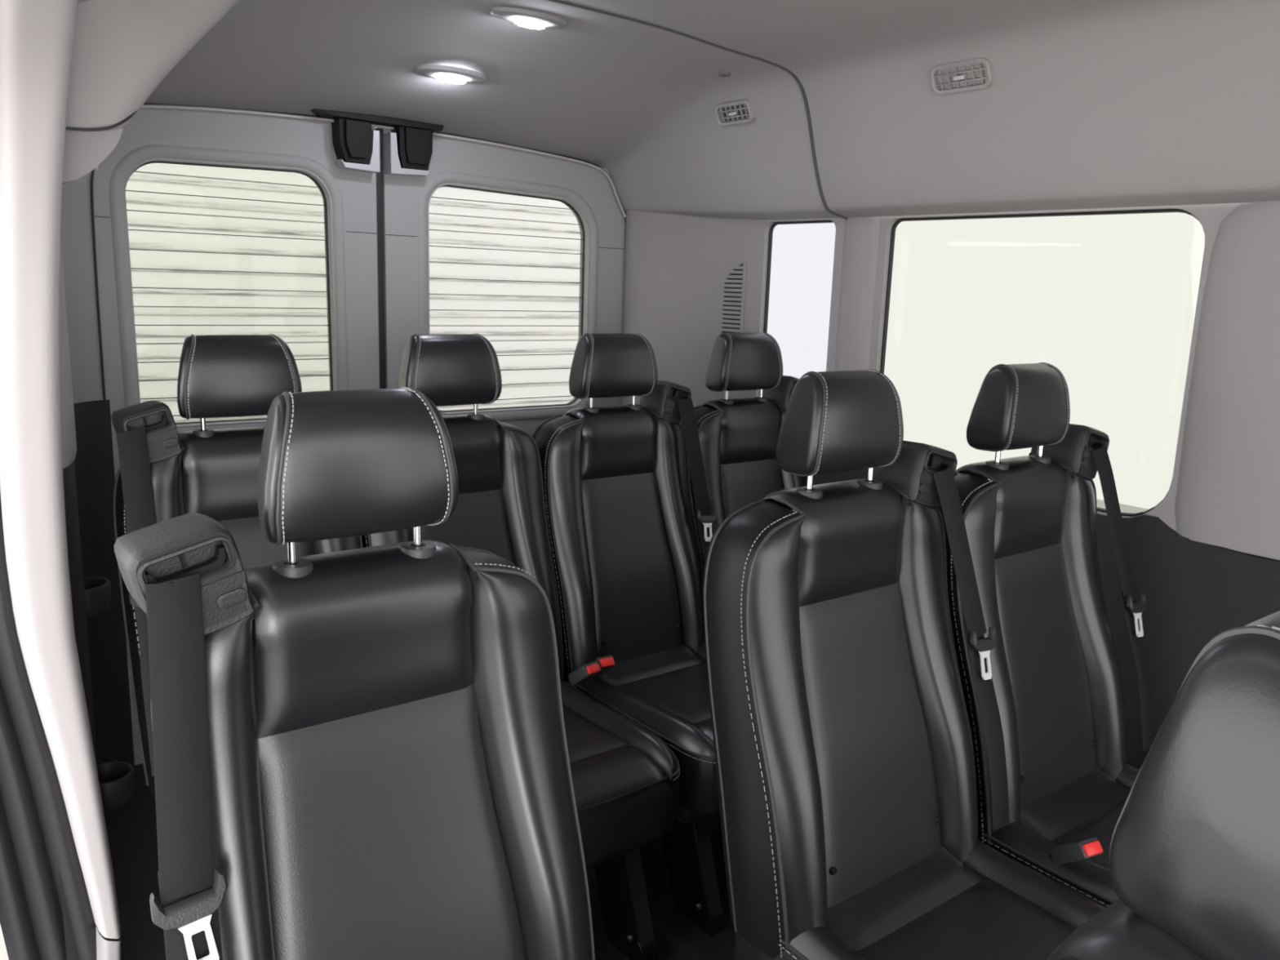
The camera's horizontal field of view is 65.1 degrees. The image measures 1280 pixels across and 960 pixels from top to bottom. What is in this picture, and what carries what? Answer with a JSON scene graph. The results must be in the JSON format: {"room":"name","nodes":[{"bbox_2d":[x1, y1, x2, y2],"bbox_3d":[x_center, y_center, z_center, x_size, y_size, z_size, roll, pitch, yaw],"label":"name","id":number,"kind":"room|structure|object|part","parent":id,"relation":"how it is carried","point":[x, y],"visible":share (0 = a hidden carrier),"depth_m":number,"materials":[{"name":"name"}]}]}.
{"room":"vehicle interior","nodes":[
{"label":"vehicle interior","id":0,"kind":"room"},
{"bbox_2d":[58,175,106,468],"bbox_3d":[-1.134,-0.356,1.937,0.096,0.525,0.948,-3,12,-24],"label":"wall","id":1,"kind":"structure","parent":0,"point":[80,366],"depth_m":2.33,"materials":[{"name":"grey plastic"}]},
{"bbox_2d":[0,493,100,959],"bbox_3d":[-0.999,0.132,1.573,0.234,1.785,0.055,-3,12,-22],"label":"trim","id":2,"kind":"structure","parent":1,"relation":"attached to","point":[37,841],"depth_m":1.66,"materials":[{"name":"black rubber"}]},
{"bbox_2d":[0,0,120,959],"bbox_3d":[-0.940,0.099,1.621,0.160,1.773,0.142,-7,14,-37],"label":"trim","id":3,"kind":"structure","parent":1,"relation":"attached to","point":[37,37],"depth_m":1.51,"materials":[{"name":"grey plastic"}]},
{"bbox_2d":[58,399,134,959],"bbox_3d":[-1.159,0.368,2.077,0.091,0.960,0.948,-3,12,-23],"label":"trim","id":4,"kind":"structure","parent":1,"relation":"attached to","point":[89,480],"depth_m":2.44,"materials":[{"name":"grey plastic"}]},
{"bbox_2d":[83,577,111,617],"bbox_3d":[-1.085,0.230,1.951,0.100,0.058,0.100,-7,14,-37],"label":"cup holder","id":5,"kind":"object","parent":1,"relation":"attached to","point":[96,589],"visible":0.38,"depth_m":1.94,"materials":[{"name":"grey plastic"}]},
{"bbox_2d":[97,761,134,810],"bbox_3d":[-1.029,0.592,1.934,0.100,0.058,0.100,-7,14,-37],"label":"cup holder","id":6,"kind":"object","parent":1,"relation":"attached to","point":[116,779],"visible":0.62,"depth_m":1.93,"materials":[{"name":"grey plastic"}]},
{"bbox_2d":[84,108,386,764],"bbox_3d":[-1.056,-0.057,2.637,0.849,1.785,0.118,-7,14,-37],"label":"door","id":7,"kind":"structure","parent":1,"relation":"in","point":[344,156],"depth_m":2.58,"materials":[{"name":"grey plastic"}]},
{"bbox_2d":[125,160,333,424],"bbox_3d":[-1.048,-0.478,2.598,0.504,0.657,0.011,-7,14,-37],"label":"window","id":8,"kind":"structure","parent":7,"relation":"attached to","point":[156,162],"depth_m":2.60,"materials":[{"name":"clear glass"}]},
{"bbox_2d":[103,763,736,959],"bbox_3d":[0.490,1.081,1.357,1.900,0.050,4.320,-7,14,-37],"label":"floor","id":9,"kind":"structure","parent":0,"point":[131,827],"depth_m":2.10,"materials":[{"name":"plastic"}]},
{"bbox_2d":[111,333,362,798],"bbox_3d":[-0.584,0.357,1.708,0.422,1.168,0.691,-7,14,-37],"label":"passenger seat","id":10,"kind":"object","parent":9,"relation":"on","point":[213,473],"visible":0.32,"depth_m":1.77,"materials":[{"name":"black leather"}]},
{"bbox_2d":[115,426,155,776],"bbox_3d":[-0.821,0.201,1.679,0.062,0.567,0.132,-7,14,-37],"label":"belt","id":11,"kind":"object","parent":10,"relation":"hanging from","point":[132,445],"visible":0.45,"depth_m":1.67,"materials":[{"name":"black fabric"}]},
{"bbox_3d":[-0.805,-0.181,1.775,0.030,0.146,0.099,-3,12,-24],"label":"panel","id":12,"kind":"part","parent":10,"relation":"part of","materials":[{"name":"black leather"}]},
{"bbox_3d":[-0.782,-0.099,1.794,0.008,0.070,0.009,-7,14,-37],"label":"headrest post","id":13,"kind":"part","parent":10,"relation":"part of","materials":[{"name":"silver metal"}]},
{"bbox_3d":[-0.747,-0.017,1.863,0.217,0.159,0.123,-7,14,-37],"label":"panel","id":14,"kind":"part","parent":10,"relation":"part of","materials":[{"name":"black leather"}]},
{"bbox_3d":[-0.692,0.305,1.840,0.269,0.468,0.114,-7,14,-37],"label":"panel","id":15,"kind":"part","parent":10,"relation":"part of","materials":[{"name":"black leather"}]},
{"bbox_3d":[-0.672,-0.197,1.877,0.099,0.146,0.030,10,14,37],"label":"panel","id":16,"kind":"part","parent":10,"relation":"part of","materials":[{"name":"black leather"}]},
{"bbox_2d":[113,386,595,959],"bbox_3d":[-0.142,0.528,0.915,0.454,1.168,0.693,-7,14,-37],"label":"passenger seat","id":17,"kind":"object","parent":9,"relation":"on","point":[391,779],"visible":0.91,"depth_m":1.02,"materials":[{"name":"black leather"}]},
{"bbox_2d":[145,573,227,959],"bbox_3d":[-0.393,0.375,0.876,0.063,0.565,0.140,-4,13,-29],"label":"belt","id":18,"kind":"object","parent":17,"relation":"hanging from","point":[192,891],"visible":1,"depth_m":0.88,"materials":[{"name":"black fabric"}]},
{"bbox_3d":[-0.360,-0.011,0.984,0.029,0.146,0.098,-3,12,-25],"label":"panel","id":19,"kind":"part","parent":17,"relation":"part of","materials":[{"name":"black leather"}]},
{"bbox_3d":[-0.346,0.073,0.997,0.009,0.070,0.009,-7,14,-37],"label":"headrest post","id":20,"kind":"part","parent":17,"relation":"part of","materials":[{"name":"silver metal"}]},
{"bbox_3d":[-0.306,0.154,1.069,0.236,0.159,0.123,-7,14,-37],"label":"panel","id":21,"kind":"part","parent":17,"relation":"part of","materials":[{"name":"black leather"}]},
{"bbox_3d":[-0.251,0.476,1.046,0.292,0.468,0.114,-7,14,-37],"label":"panel","id":22,"kind":"part","parent":17,"relation":"part of","materials":[{"name":"black leather"}]},
{"bbox_3d":[-0.239,0.060,1.078,0.009,0.070,0.009,-7,14,-37],"label":"headrest post","id":23,"kind":"part","parent":17,"relation":"part of","materials":[{"name":"silver metal"}]},
{"bbox_3d":[-0.236,-0.025,1.079,0.098,0.146,0.029,11,14,38],"label":"panel","id":24,"kind":"part","parent":17,"relation":"part of","materials":[{"name":"black leather"}]},
{"bbox_2d":[361,333,679,959],"bbox_3d":[-0.249,0.318,1.966,0.422,1.168,0.691,-7,14,-37],"label":"passenger seat","id":25,"kind":"object","parent":9,"relation":"on","point":[626,779],"visible":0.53,"depth_m":2.02,"materials":[{"name":"black leather"}]},
{"bbox_3d":[-0.469,-0.221,2.032,0.030,0.146,0.099,-3,12,-24],"label":"panel","id":26,"kind":"part","parent":25,"relation":"part of","materials":[{"name":"black leather"}]},
{"bbox_3d":[-0.356,0.266,2.097,0.269,0.468,0.114,-7,14,-37],"label":"panel","id":27,"kind":"part","parent":25,"relation":"part of","materials":[{"name":"black leather"}]},
{"bbox_3d":[-0.411,-0.057,2.121,0.217,0.159,0.123,-7,14,-37],"label":"panel","id":28,"kind":"part","parent":25,"relation":"part of","materials":[{"name":"black leather"}]},
{"bbox_3d":[-0.348,-0.150,2.127,0.008,0.070,0.009,-7,14,-37],"label":"headrest post","id":29,"kind":"part","parent":25,"relation":"part of","materials":[{"name":"silver metal"}]},
{"bbox_3d":[-0.337,-0.236,2.134,0.099,0.146,0.030,10,14,37],"label":"panel","id":30,"kind":"part","parent":25,"relation":"part of","materials":[{"name":"black leather"}]},
{"bbox_2d":[568,661,600,685],"bbox_3d":[-0.119,0.411,2.123,0.074,0.060,0.041,12,15,43],"label":"seat belt buckle","id":31,"kind":"object","parent":25,"relation":"on","point":[584,673],"visible":1,"depth_m":2.10,"materials":[{"name":"grey plastic"}]},
{"bbox_2d":[562,703,679,868],"bbox_3d":[-0.205,0.577,1.948,0.412,0.147,0.502,-7,14,-37],"label":"cushion","id":32,"kind":"object","parent":25,"relation":"on","point":[624,806],"depth_m":1.80,"materials":[{"name":"black leather"}]},
{"bbox_2d":[569,744,673,866],"bbox_3d":[-0.087,0.589,1.795,0.290,0.137,0.137,-7,14,-37],"label":"cushion","id":33,"kind":"object","parent":25,"relation":"on","point":[624,793],"depth_m":1.79,"materials":[{"name":"black leather"}]},
{"bbox_3d":[-0.027,0.798,1.955,0.039,0.246,0.185,-7,14,-37],"label":"leg","id":34,"kind":"part","parent":25,"relation":"part of","materials":[{"name":"black metal"}]},
{"bbox_2d":[531,333,726,937],"bbox_3d":[0.085,0.279,2.222,0.422,1.168,0.691,-7,14,-37],"label":"passenger seat","id":35,"kind":"object","parent":9,"relation":"on","point":[624,546],"visible":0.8,"depth_m":2.29,"materials":[{"name":"black leather"}]},
{"bbox_3d":[-0.135,-0.260,2.289,0.030,0.146,0.099,-3,12,-24],"label":"panel","id":36,"kind":"part","parent":35,"relation":"part of","materials":[{"name":"black leather"}]},
{"bbox_3d":[-0.112,-0.177,2.308,0.008,0.070,0.009,-7,14,-37],"label":"headrest post","id":37,"kind":"part","parent":35,"relation":"part of","materials":[{"name":"silver metal"}]},
{"bbox_2d":[592,655,615,676],"bbox_3d":[-0.086,0.403,2.161,0.041,0.060,0.074,-5,13,-31],"label":"seat belt buckle","id":38,"kind":"object","parent":35,"relation":"on","point":[606,663],"visible":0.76,"depth_m":2.13,"materials":[{"name":"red plastic"}]},
{"bbox_3d":[-0.077,-0.096,2.377,0.217,0.159,0.123,-7,14,-37],"label":"panel","id":39,"kind":"part","parent":35,"relation":"part of","materials":[{"name":"black leather"}]},
{"bbox_3d":[-0.022,0.227,2.354,0.269,0.468,0.114,-7,14,-37],"label":"panel","id":40,"kind":"part","parent":35,"relation":"part of","materials":[{"name":"black leather"}]},
{"bbox_3d":[-0.014,-0.189,2.383,0.008,0.070,0.009,-7,14,-37],"label":"headrest post","id":41,"kind":"part","parent":35,"relation":"part of","materials":[{"name":"silver metal"}]},
{"bbox_2d":[573,657,719,813],"bbox_3d":[0.129,0.538,2.205,0.412,0.147,0.502,-7,14,-37],"label":"cushion","id":42,"kind":"object","parent":35,"relation":"on","point":[679,686],"depth_m":2.10,"materials":[{"name":"black leather"}]},
{"bbox_3d":[-0.002,-0.275,2.391,0.099,0.146,0.030,10,14,37],"label":"panel","id":43,"kind":"part","parent":35,"relation":"part of","materials":[{"name":"black leather"}]},
{"bbox_3d":[0.072,0.553,2.281,0.350,0.200,0.520,-7,14,-37],"label":"seat frame","id":44,"kind":"part","parent":35,"relation":"part of","materials":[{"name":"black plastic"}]},
{"bbox_3d":[0.111,0.781,2.061,0.039,0.246,0.185,-7,14,-37],"label":"leg","id":45,"kind":"part","parent":35,"relation":"part of","materials":[{"name":"black metal"}]},
{"bbox_2d":[676,398,717,563],"bbox_3d":[0.157,0.088,2.434,0.146,0.564,0.068,10,14,37],"label":"belt","id":46,"kind":"object","parent":35,"relation":"hanging from","point":[702,507],"visible":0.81,"depth_m":2.42,"materials":[{"name":"black fabric"}]},
{"bbox_2d":[693,718,713,742],"bbox_3d":[0.247,0.549,2.052,0.290,0.137,0.137,-7,14,-37],"label":"cushion","id":47,"kind":"object","parent":35,"relation":"on","point":[704,725],"depth_m":1.99,"materials":[{"name":"black leather"}]},
{"bbox_2d":[679,332,807,572],"bbox_3d":[0.419,0.240,2.478,0.422,1.168,0.691,-7,14,-37],"label":"passenger seat","id":48,"kind":"object","parent":9,"relation":"on","point":[739,437],"visible":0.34,"depth_m":2.56,"materials":[{"name":"black leather"}]},
{"bbox_3d":[0.199,-0.298,2.545,0.030,0.146,0.099,-3,12,-24],"label":"panel","id":49,"kind":"part","parent":48,"relation":"part of","materials":[{"name":"black leather"}]},
{"bbox_3d":[0.222,-0.216,2.564,0.008,0.070,0.009,-7,14,-37],"label":"headrest post","id":50,"kind":"part","parent":48,"relation":"part of","materials":[{"name":"silver metal"}]},
{"bbox_3d":[0.257,-0.135,2.634,0.217,0.159,0.123,-7,14,-37],"label":"panel","id":51,"kind":"part","parent":48,"relation":"part of","materials":[{"name":"black leather"}]},
{"bbox_3d":[0.312,0.188,2.610,0.269,0.468,0.114,-7,14,-37],"label":"panel","id":52,"kind":"part","parent":48,"relation":"part of","materials":[{"name":"black leather"}]},
{"bbox_3d":[0.320,-0.228,2.640,0.008,0.070,0.009,-7,14,-37],"label":"headrest post","id":53,"kind":"part","parent":48,"relation":"part of","materials":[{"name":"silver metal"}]},
{"bbox_3d":[0.332,-0.314,2.647,0.099,0.146,0.030,10,14,37],"label":"panel","id":54,"kind":"part","parent":48,"relation":"part of","materials":[{"name":"black leather"}]},
{"bbox_2d":[702,368,1107,959],"bbox_3d":[0.448,0.459,1.368,0.459,1.168,0.691,-7,14,-37],"label":"passenger seat","id":55,"kind":"object","parent":9,"relation":"on","point":[843,745],"visible":0.96,"depth_m":1.44,"materials":[{"name":"black leather"}]},
{"bbox_3d":[0.435,0.734,1.427,0.380,0.200,0.520,-7,14,-37],"label":"seat frame","id":56,"kind":"part","parent":55,"relation":"part of","materials":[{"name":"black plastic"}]},
{"bbox_3d":[0.232,-0.080,1.438,0.029,0.146,0.098,-3,12,-25],"label":"panel","id":57,"kind":"part","parent":55,"relation":"part of","materials":[{"name":"black leather"}]},
{"bbox_3d":[0.246,0.004,1.451,0.009,0.070,0.009,-7,14,-37],"label":"headrest post","id":58,"kind":"part","parent":55,"relation":"part of","materials":[{"name":"silver metal"}]},
{"bbox_3d":[0.285,0.085,1.523,0.236,0.159,0.123,-7,14,-37],"label":"panel","id":59,"kind":"part","parent":55,"relation":"part of","materials":[{"name":"black leather"}]},
{"bbox_3d":[0.341,0.407,1.500,0.292,0.468,0.114,-7,14,-37],"label":"panel","id":60,"kind":"part","parent":55,"relation":"part of","materials":[{"name":"black leather"}]},
{"bbox_3d":[0.352,-0.009,1.533,0.009,0.070,0.009,-7,14,-37],"label":"headrest post","id":61,"kind":"part","parent":55,"relation":"part of","materials":[{"name":"silver metal"}]},
{"bbox_3d":[0.356,-0.094,1.533,0.098,0.146,0.029,11,14,38],"label":"panel","id":62,"kind":"part","parent":55,"relation":"part of","materials":[{"name":"black leather"}]},
{"bbox_2d":[760,869,1071,959],"bbox_3d":[0.492,0.719,1.351,0.448,0.147,0.502,-7,14,-37],"label":"cushion","id":63,"kind":"object","parent":55,"relation":"on","point":[937,914],"depth_m":1.41,"materials":[{"name":"black leather"}]},
{"bbox_2d":[933,466,1009,830],"bbox_3d":[0.532,0.264,1.595,0.163,0.568,0.078,8,12,26],"label":"belt","id":64,"kind":"object","parent":55,"relation":"hanging from","point":[980,647],"visible":1,"depth_m":1.59,"materials":[{"name":"black fabric"}]},
{"bbox_2d":[937,362,1140,906],"bbox_3d":[0.823,0.415,1.656,0.459,1.168,0.691,-7,14,-37],"label":"passenger seat","id":65,"kind":"object","parent":9,"relation":"on","point":[1031,528],"visible":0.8,"depth_m":1.75,"materials":[{"name":"black leather"}]},
{"bbox_3d":[0.607,-0.123,1.726,0.029,0.146,0.098,-3,12,-25],"label":"panel","id":66,"kind":"part","parent":65,"relation":"part of","materials":[{"name":"black leather"}]},
{"bbox_3d":[0.621,-0.040,1.739,0.009,0.070,0.009,-7,14,-37],"label":"headrest post","id":67,"kind":"part","parent":65,"relation":"part of","materials":[{"name":"silver metal"}]},
{"bbox_3d":[0.660,0.041,1.811,0.236,0.159,0.123,-7,14,-37],"label":"panel","id":68,"kind":"part","parent":65,"relation":"part of","materials":[{"name":"black leather"}]},
{"bbox_3d":[0.728,-0.053,1.821,0.009,0.070,0.009,-7,14,-37],"label":"headrest post","id":69,"kind":"part","parent":65,"relation":"part of","materials":[{"name":"silver metal"}]},
{"bbox_3d":[0.716,0.363,1.788,0.292,0.468,0.114,-7,14,-37],"label":"panel","id":70,"kind":"part","parent":65,"relation":"part of","materials":[{"name":"black leather"}]},
{"bbox_2d":[984,785,1131,906],"bbox_3d":[0.867,0.675,1.639,0.448,0.147,0.502,-7,14,-37],"label":"cushion","id":71,"kind":"object","parent":65,"relation":"on","point":[1086,811],"depth_m":1.67,"materials":[{"name":"black leather"}]},
{"bbox_2d":[1048,836,1102,864],"bbox_3d":[0.656,0.560,1.512,0.041,0.060,0.074,-3,12,-26],"label":"seat belt buckle","id":72,"kind":"object","parent":65,"relation":"on","point":[1088,847],"visible":1,"depth_m":1.49,"materials":[{"name":"grey plastic"}]},
{"bbox_2d":[1092,444,1154,751],"bbox_3d":[0.912,0.218,1.889,0.172,0.569,0.078,6,12,22],"label":"belt","id":73,"kind":"object","parent":65,"relation":"hanging from","point":[1133,610],"visible":1,"depth_m":1.88,"materials":[{"name":"black fabric"}]},
{"bbox_2d":[1046,610,1279,959],"bbox_3d":[0.470,0.662,0.358,0.459,1.137,0.691,-7,14,-37],"label":"passenger seat","id":74,"kind":"object","parent":9,"relation":"on","point":[1194,853],"visible":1,"depth_m":0.42,"materials":[{"name":"black leather"}]},
{"bbox_3d":[0.308,0.272,0.510,0.236,0.159,0.123,-7,14,-37],"label":"panel","id":75,"kind":"part","parent":74,"relation":"part of","materials":[{"name":"black leather"}]},
{"bbox_3d":[0.249,0.139,0.429,0.038,0.146,0.098,-3,12,-25],"label":"panel","id":76,"kind":"part","parent":74,"relation":"part of","materials":[{"name":"black leather"}]},
{"bbox_2d":[62,0,1279,220],"bbox_3d":[0.449,-0.531,1.044,2.033,0.428,4.245,-7,14,-37],"label":"ceiling","id":77,"kind":"structure","parent":0,"point":[1088,104],"depth_m":2.10,"materials":[{"name":"grey fabric"}]},
{"bbox_2d":[415,64,485,84],"bbox_3d":[-0.453,-0.969,2.405,0.184,0.029,0.080,-6,14,-35],"label":"recessed light","id":78,"kind":"object","parent":77,"relation":"in","point":[451,74],"visible":1,"depth_m":2.38,"materials":[{"name":"grey plastic"}]},
{"bbox_2d":[489,7,568,29],"bbox_3d":[-0.229,-0.951,2.075,0.184,0.025,0.080,-7,14,-37],"label":"recessed light","id":79,"kind":"object","parent":77,"relation":"in","point":[522,17],"visible":1,"depth_m":2.06,"materials":[{"name":"grey plastic"}]},
{"bbox_2d":[717,71,730,76],"bbox_3d":[0.206,-0.989,2.444,0.032,0.009,0.032,-7,14,-37],"label":"clip","id":80,"kind":"object","parent":77,"relation":"attached to","point":[722,73],"visible":1,"depth_m":2.43,"materials":[{"name":"grey plastic"}]},
{"bbox_2d":[714,98,755,126],"bbox_3d":[0.244,-0.947,2.581,0.038,0.059,0.133,-7,14,-37],"label":"ceiling vent","id":81,"kind":"object","parent":77,"relation":"in","point":[740,111],"visible":1,"depth_m":2.57,"materials":[{"name":"grey plastic"}]},
{"bbox_2d":[929,57,994,95],"bbox_3d":[0.661,-0.829,2.057,0.040,0.062,0.143,-7,14,-37],"label":"ceiling vent","id":82,"kind":"object","parent":77,"relation":"in","point":[957,78],"visible":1,"depth_m":2.05,"materials":[{"name":"grey plastic"}]},
{"bbox_2d":[706,202,1279,559],"bbox_3d":[1.238,-0.179,1.733,0.030,0.685,4.220,-7,14,-37],"label":"wall","id":83,"kind":"structure","parent":0,"point":[736,241],"depth_m":2.59,"materials":[{"name":"grey plastic"}]},
{"bbox_2d":[90,102,626,759],"bbox_3d":[-0.677,-0.158,2.913,1.570,1.661,0.014,-7,14,-37],"label":"door frame","id":84,"kind":"structure","parent":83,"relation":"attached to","point":[146,105],"depth_m":2.54,"materials":[{"name":"grey"}]},
{"bbox_2d":[376,126,626,435],"bbox_3d":[-0.393,-0.135,3.146,0.840,1.785,0.118,-7,14,-37],"label":"door","id":85,"kind":"structure","parent":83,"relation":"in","point":[416,162],"depth_m":2.92,"materials":[{"name":"grey plastic"}]},
{"bbox_2d":[428,185,585,412],"bbox_3d":[-0.406,-0.549,3.091,0.560,0.664,0.011,-7,14,-37],"label":"window","id":86,"kind":"structure","parent":85,"relation":"attached to","point":[451,186],"depth_m":3.13,"materials":[{"name":"clear glass"}]},
{"bbox_2d":[620,210,715,407],"bbox_3d":[0.080,-0.503,3.159,0.019,0.695,0.450,-7,14,-37],"label":"trim","id":87,"kind":"structure","parent":83,"relation":"attached to","point":[668,261],"depth_m":3.12,"materials":[{"name":"grey plastic"}]},
{"bbox_2d":[720,262,746,333],"bbox_3d":[0.268,-0.502,2.915,0.011,0.261,0.092,-7,14,-37],"label":"air vent","id":88,"kind":"object","parent":83,"relation":"in","point":[733,287],"visible":0.77,"depth_m":2.90,"materials":[{"name":"grey plastic"}]},
{"bbox_2d":[763,220,833,333],"bbox_3d":[0.435,-0.403,2.755,0.012,0.599,0.259,-7,14,-37],"label":"window","id":89,"kind":"structure","parent":83,"relation":"in","point":[771,232],"depth_m":2.81,"materials":[{"name":"clear glass"}]},
{"bbox_2d":[834,216,879,371],"bbox_3d":[0.546,-0.355,2.577,0.012,0.640,0.120,-7,14,-37],"label":"trim","id":90,"kind":"structure","parent":83,"relation":"attached to","point":[860,241],"depth_m":2.54,"materials":[{"name":"grey plastic"}]},
{"bbox_2d":[880,208,1198,516],"bbox_3d":[0.845,-0.276,2.240,0.012,0.618,0.752,-7,14,-37],"label":"window","id":91,"kind":"structure","parent":83,"relation":"in","point":[896,223],"depth_m":2.29,"materials":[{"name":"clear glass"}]},
{"bbox_2d":[813,468,1279,768],"bbox_3d":[1.210,0.543,1.873,0.038,0.855,4.220,-7,14,-37],"label":"trim","id":92,"kind":"structure","parent":83,"relation":"attached to","point":[1195,592],"depth_m":2.00,"materials":[{"name":"grey plastic"}]},
{"bbox_2d":[1174,200,1279,559],"bbox_3d":[1.418,-0.106,1.476,0.017,0.645,1.177,-7,14,-37],"label":"trim","id":93,"kind":"structure","parent":83,"relation":"attached to","point":[1228,493],"depth_m":1.86,"materials":[{"name":"grey plastic"}]},
{"label":"outside","id":94,"kind":"structure","parent":0,"visible":0},
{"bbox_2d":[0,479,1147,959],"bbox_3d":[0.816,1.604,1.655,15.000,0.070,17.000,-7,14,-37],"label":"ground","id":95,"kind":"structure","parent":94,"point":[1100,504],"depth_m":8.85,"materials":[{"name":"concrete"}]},
{"bbox_2d":[125,163,329,422],"bbox_3d":[-1.543,-0.700,3.809,0.713,0.942,0.024,-7,14,-37],"label":"roller shutter","id":96,"kind":"object","parent":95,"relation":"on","point":[138,181],"depth_m":3.75,"materials":[{"name":"white metal"}]},
{"bbox_2d":[428,186,580,408],"bbox_3d":[-0.602,-0.805,4.532,0.774,0.952,0.024,-7,14,-37],"label":"roller shutter","id":97,"kind":"object","parent":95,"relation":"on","point":[486,325],"depth_m":4.53,"materials":[{"name":"white metal"}]}
]}

